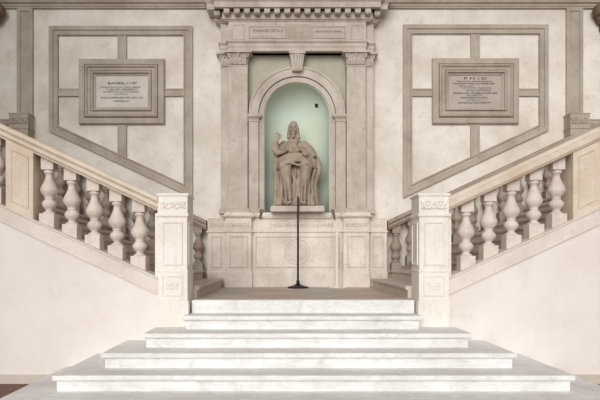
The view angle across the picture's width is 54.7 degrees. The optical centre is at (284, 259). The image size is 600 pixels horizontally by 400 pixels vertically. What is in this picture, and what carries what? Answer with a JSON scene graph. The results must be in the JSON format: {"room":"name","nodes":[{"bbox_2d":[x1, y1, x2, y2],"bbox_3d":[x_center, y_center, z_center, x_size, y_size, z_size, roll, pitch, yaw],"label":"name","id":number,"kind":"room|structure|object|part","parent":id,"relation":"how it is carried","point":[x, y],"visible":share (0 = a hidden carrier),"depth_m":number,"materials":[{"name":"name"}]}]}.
{"room":"historic interior","nodes":[
{"label":"historic interior","id":0,"kind":"room"},
{"bbox_2d":[0,222,157,373],"bbox_3d":[-4.042,0.219,6.765,5.300,2.386,0.300,0,0,0],"label":"wall","id":1,"kind":"structure","parent":0,"point":[59,309],"depth_m":6.62,"materials":[{"name":"white paint"}]},
{"bbox_2d":[0,374,49,383],"bbox_3d":[-4.602,1.358,6.605,4.180,0.108,0.020,0,0,0],"label":"baseboard","id":2,"kind":"structure","parent":1,"relation":"attached to","point":[4,378],"depth_m":6.59,"materials":[{"name":"stone"}]},
{"bbox_2d":[0,123,193,326],"bbox_3d":[-2.668,-0.631,6.793,3.147,2.786,0.443,0,0,0],"label":"balustrade","id":3,"kind":"object","parent":1,"relation":"on","point":[28,193],"visible":1,"depth_m":6.61,"materials":[{"name":"white stone"}]},
{"bbox_3d":[-3.030,-0.933,6.609,0.215,0.709,0.012,0,0,0],"label":"sunk panel","id":4,"kind":"part","parent":3,"relation":"part of","materials":[{"name":"stone"}]},
{"bbox_3d":[-2.845,-1.292,6.780,2.795,1.465,0.418,0,0,0],"label":"handrail","id":5,"kind":"part","parent":3,"relation":"part of","materials":[{"name":"stone"}]},
{"bbox_3d":[-1.280,-0.188,6.597,0.233,0.500,0.014,0,0,0],"label":"sunk panel","id":6,"kind":"part","parent":3,"relation":"part of","materials":[{"name":"white stone"}]},
{"bbox_3d":[-1.280,0.294,6.599,0.243,0.235,0.036,0,0,0],"label":"panel","id":7,"kind":"part","parent":3,"relation":"part of","materials":[{"name":"white stone"}]},
{"bbox_3d":[-1.280,-0.133,6.800,0.367,1.190,0.424,0,0,0],"label":"newel post","id":8,"kind":"part","parent":3,"relation":"part of","materials":[{"name":"white stone"}]},
{"bbox_3d":[-1.106,-0.188,6.800,0.014,0.500,0.280,0,0,0],"label":"sunk panel","id":9,"kind":"part","parent":3,"relation":"part of","materials":[{"name":"white stone"}]},
{"bbox_2d":[0,9,599,298],"bbox_3d":[0.208,-3.663,10.250,14.000,10.150,0.200,0,0,0],"label":"wall","id":10,"kind":"structure","parent":0,"point":[435,147],"depth_m":10.15,"materials":[{"name":"beige paint"}]},
{"bbox_2d":[0,4,5,22],"bbox_3d":[-5.041,-4.202,10.031,0.455,0.429,0.242,0,0,22],"label":"corbel","id":11,"kind":"object","parent":10,"relation":"attached to","point":[2,9],"visible":1,"depth_m":9.98,"materials":[{"name":"brown stone"}]},
{"bbox_2d":[0,113,34,178],"bbox_3d":[-4.741,-1.475,10.020,0.726,2.074,0.261,0,0,0],"label":"wall pier","id":12,"kind":"object","parent":10,"relation":"attached to","point":[23,123],"visible":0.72,"depth_m":9.91,"materials":[{"name":"grey stone"}]},
{"bbox_2d":[17,7,33,115],"bbox_3d":[-4.535,-3.455,10.125,0.274,1.885,0.050,0,0,0],"label":"pilaster","id":13,"kind":"object","parent":10,"relation":"attached to","point":[25,15],"visible":0.89,"depth_m":10.12,"materials":[{"name":"grey stone"}]},
{"bbox_2d":[0,0,206,8],"bbox_3d":[-3.942,-4.544,10.050,5.500,0.308,0.200,0,0,0],"label":"trim","id":14,"kind":"structure","parent":10,"relation":"attached to","point":[8,4],"depth_m":10.09,"materials":[{"name":"grey stone"}]},
{"bbox_2d":[49,26,192,195],"bbox_3d":[-2.865,-2.582,10.124,2.503,2.997,0.052,0,0,0],"label":"wall frame","id":15,"kind":"object","parent":10,"relation":"attached to","point":[121,32],"visible":0.99,"depth_m":10.10,"materials":[{"name":"beige stone"}]},
{"bbox_2d":[79,59,164,124],"bbox_3d":[-2.844,-2.935,10.092,1.487,1.130,0.115,0,0,0],"label":"inscription plaque","id":16,"kind":"object","parent":10,"relation":"attached to","point":[111,91],"visible":1,"depth_m":10.07,"materials":[{"name":"grey stone"}]},
{"bbox_2d":[432,58,518,123],"bbox_3d":[3.318,-2.942,10.092,1.504,1.137,0.115,0,0,0],"label":"inscription plaque","id":17,"kind":"object","parent":10,"relation":"attached to","point":[464,90],"visible":1,"depth_m":10.07,"materials":[{"name":"grey stone"}]},
{"bbox_2d":[403,24,548,197],"bbox_3d":[3.326,-2.594,10.124,2.533,3.021,0.052,0,0,0],"label":"wall frame","id":18,"kind":"object","parent":10,"relation":"attached to","point":[474,30],"visible":1,"depth_m":10.10,"materials":[{"name":"beige stone"}]},
{"bbox_2d":[388,0,599,8],"bbox_3d":[4.358,-4.544,10.050,5.500,0.308,0.200,0,0,0],"label":"trim","id":19,"kind":"structure","parent":10,"relation":"attached to","point":[394,4],"depth_m":10.09,"materials":[{"name":"grey stone"}]},
{"bbox_2d":[565,7,582,114],"bbox_3d":[5.051,-3.455,10.125,0.285,1.885,0.050,0,0,0],"label":"pilaster","id":20,"kind":"object","parent":10,"relation":"attached to","point":[573,15],"visible":0.89,"depth_m":10.12,"materials":[{"name":"grey stone"}]},
{"bbox_2d":[563,113,599,137],"bbox_3d":[5.232,-1.475,10.020,0.736,2.074,0.261,0,0,0],"label":"wall pier","id":21,"kind":"object","parent":10,"relation":"attached to","point":[575,124],"visible":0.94,"depth_m":9.91,"materials":[{"name":"grey stone"}]},
{"bbox_2d":[592,3,599,31],"bbox_3d":[5.527,-4.202,10.031,0.455,0.429,0.242,0,0,-22],"label":"corbel","id":22,"kind":"object","parent":10,"relation":"attached to","point":[596,10],"visible":1,"depth_m":9.98,"materials":[{"name":"brown stone"}]},
{"bbox_2d":[0,384,599,397],"bbox_3d":[0.208,1.462,3.800,14.000,0.100,14.200,0,0,0],"label":"floor","id":23,"kind":"structure","parent":0,"point":[5,389],"depth_m":6.37,"materials":[{"name":"stone"}]},
{"bbox_2d":[0,299,599,399],"bbox_3d":[0.278,0.937,5.915,5.560,0.950,1.850,0,0,0],"label":"staircase","id":24,"kind":"structure","parent":23,"relation":"on","point":[227,349],"depth_m":5.71,"materials":[{"name":"white stone"}]},
{"bbox_2d":[195,287,411,299],"bbox_3d":[0.208,0.612,8.350,2.570,0.300,3.020,0,0,0],"label":"floor","id":25,"kind":"structure","parent":0,"point":[223,292],"depth_m":8.00,"materials":[{"name":"stone"}]},
{"bbox_2d":[1,179,222,297],"bbox_3d":[-2.998,-0.438,8.383,3.921,1.800,2.865,0,0,0],"label":"flight","id":26,"kind":"object","parent":25,"relation":"on","point":[201,286],"visible":0.3,"depth_m":8.44,"materials":[{"name":"beige stone"}]},
{"bbox_2d":[45,165,206,278],"bbox_3d":[-2.864,-0.823,9.987,3.052,2.541,0.334,0,0,0],"label":"balustrade","id":27,"kind":"object","parent":26,"relation":"on","point":[199,223],"visible":0.35,"depth_m":9.92,"materials":[{"name":"stone"}]},
{"bbox_3d":[-2.864,-1.301,9.990,3.052,1.584,0.328,0,0,0],"label":"handrail","id":28,"kind":"part","parent":27,"relation":"part of","materials":[{"name":"stone"}]},
{"bbox_2d":[204,0,390,286],"bbox_3d":[0.208,-2.013,10.115,3.200,4.950,0.940,0,0,0],"label":"monument","id":29,"kind":"object","parent":25,"relation":"on","point":[308,63],"visible":1,"depth_m":9.90,"materials":[{"name":"stone"}]},
{"bbox_3d":[-1.169,-0.143,9.880,0.185,0.540,0.020,0,0,0],"label":"sunk panel","id":30,"kind":"part","parent":29,"relation":"part of","materials":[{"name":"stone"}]},
{"bbox_3d":[-0.807,-3.893,9.899,0.230,0.270,0.012,0,0,0],"label":"sunk panel","id":31,"kind":"part","parent":29,"relation":"part of","materials":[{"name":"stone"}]},
{"bbox_3d":[-0.787,-0.143,9.790,0.320,0.540,0.020,0,0,0],"label":"sunk panel","id":32,"kind":"part","parent":29,"relation":"part of","materials":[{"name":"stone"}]},
{"bbox_3d":[0.208,-0.143,9.886,1.440,0.540,0.032,0,0,0],"label":"sunk panel","id":33,"kind":"part","parent":29,"relation":"part of","materials":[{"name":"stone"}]},
{"bbox_3d":[0.208,-2.193,10.135,2.300,2.790,0.030,0,0,0],"label":"plate","id":34,"kind":"part","parent":29,"relation":"part of","materials":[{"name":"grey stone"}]},
{"bbox_3d":[0.208,-3.660,10.008,2.720,0.180,0.285,0,0,0],"label":"architrave","id":35,"kind":"part","parent":29,"relation":"part of","materials":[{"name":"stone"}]},
{"bbox_2d":[270,121,324,212],"bbox_3d":[0.208,-1.608,9.932,0.900,1.608,0.776,0,0,0],"label":"seated statue","id":36,"kind":"object","parent":29,"relation":"on","point":[297,168],"visible":0.99,"depth_m":9.71,"materials":[{"name":"stone"}]},
{"bbox_3d":[0.208,-0.757,9.965,1.200,0.098,0.270,0,0,0],"label":"sill","id":37,"kind":"part","parent":29,"relation":"part of","materials":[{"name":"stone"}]},
{"bbox_3d":[0.208,-4.280,9.898,3.200,0.415,0.505,0,0,0],"label":"cornice","id":38,"kind":"part","parent":29,"relation":"part of","materials":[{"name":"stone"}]},
{"bbox_3d":[1.203,-0.143,9.790,0.320,0.540,0.020,0,0,0],"label":"sunk panel","id":39,"kind":"part","parent":29,"relation":"part of","materials":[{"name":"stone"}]},
{"bbox_3d":[1.223,-3.893,9.899,0.230,0.270,0.012,0,0,0],"label":"sunk panel","id":40,"kind":"part","parent":29,"relation":"part of","materials":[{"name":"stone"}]},
{"bbox_3d":[1.585,-0.143,9.880,0.185,0.540,0.020,0,0,0],"label":"sunk panel","id":41,"kind":"part","parent":29,"relation":"part of","materials":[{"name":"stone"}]},
{"bbox_2d":[287,196,308,288],"bbox_3d":[0.214,-0.293,9.550,0.356,1.510,0.356,0,0,0],"label":"pole stand","id":42,"kind":"object","parent":25,"relation":"on","point":[297,285],"visible":1,"depth_m":9.54,"materials":[{"name":"black metal"}]},
{"bbox_2d":[329,230,344,287],"bbox_3d":[0.861,-0.015,9.600,0.250,0.955,0.200,0,0,0],"label":"post","id":43,"kind":"object","parent":25,"relation":"on","point":[336,231],"visible":0.99,"depth_m":9.58,"materials":[{"name":"paint"}]},
{"bbox_3d":[0.856,-0.021,9.600,0.044,0.943,0.044,0,0,0],"label":"post","id":44,"kind":"part","parent":43,"relation":"part of","materials":[{"name":"white paint"}]},
{"bbox_2d":[371,197,551,297],"bbox_3d":[3.413,-0.438,8.383,3.921,1.800,2.865,0,0,0],"label":"flight","id":45,"kind":"object","parent":25,"relation":"on","point":[400,283],"visible":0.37,"depth_m":8.38,"materials":[{"name":"beige stone"}]},
{"bbox_2d":[387,135,572,278],"bbox_3d":[3.315,-0.839,9.987,3.122,2.574,0.334,0,0,0],"label":"balustrade","id":46,"kind":"object","parent":45,"relation":"on","point":[394,224],"visible":0.34,"depth_m":9.91,"materials":[{"name":"stone"}]},
{"bbox_3d":[3.315,-1.317,9.990,3.122,1.617,0.328,0,0,0],"label":"handrail","id":47,"kind":"part","parent":46,"relation":"part of","materials":[{"name":"stone"}]},
{"bbox_2d":[449,225,599,373],"bbox_3d":[4.458,0.219,6.765,5.300,2.386,0.300,0,0,0],"label":"wall","id":48,"kind":"structure","parent":0,"point":[544,307],"depth_m":6.62,"materials":[{"name":"white paint"}]},
{"bbox_2d":[410,126,599,326],"bbox_3d":[3.084,-0.631,6.793,3.147,2.786,0.443,0,0,0],"label":"balustrade","id":49,"kind":"object","parent":48,"relation":"on","point":[573,189],"visible":1,"depth_m":6.60,"materials":[{"name":"white stone"}]},
{"bbox_3d":[1.522,-0.188,6.800,0.014,0.500,0.280,0,0,0],"label":"sunk panel","id":50,"kind":"part","parent":49,"relation":"part of","materials":[{"name":"white stone"}]},
{"bbox_3d":[1.696,-0.133,6.800,0.367,1.190,0.424,0,0,0],"label":"newel post","id":51,"kind":"part","parent":49,"relation":"part of","materials":[{"name":"white stone"}]},
{"bbox_3d":[1.696,-0.188,6.597,0.233,0.500,0.014,0,0,0],"label":"sunk panel","id":52,"kind":"part","parent":49,"relation":"part of","materials":[{"name":"white stone"}]},
{"bbox_3d":[1.696,0.294,6.599,0.243,0.235,0.036,0,0,0],"label":"panel","id":53,"kind":"part","parent":49,"relation":"part of","materials":[{"name":"white stone"}]},
{"bbox_3d":[3.260,-1.292,6.780,2.795,1.465,0.418,0,0,0],"label":"handrail","id":54,"kind":"part","parent":49,"relation":"part of","materials":[{"name":"stone"}]},
{"bbox_3d":[3.446,-0.933,6.609,0.215,0.709,0.012,0,0,0],"label":"sunk panel","id":55,"kind":"part","parent":49,"relation":"part of","materials":[{"name":"stone"}]},
{"bbox_2d":[573,374,599,383],"bbox_3d":[5.088,1.358,6.605,4.040,0.108,0.020,0,0,0],"label":"baseboard","id":56,"kind":"structure","parent":48,"relation":"attached to","point":[595,378],"depth_m":6.59,"materials":[{"name":"stone"}]}
]}

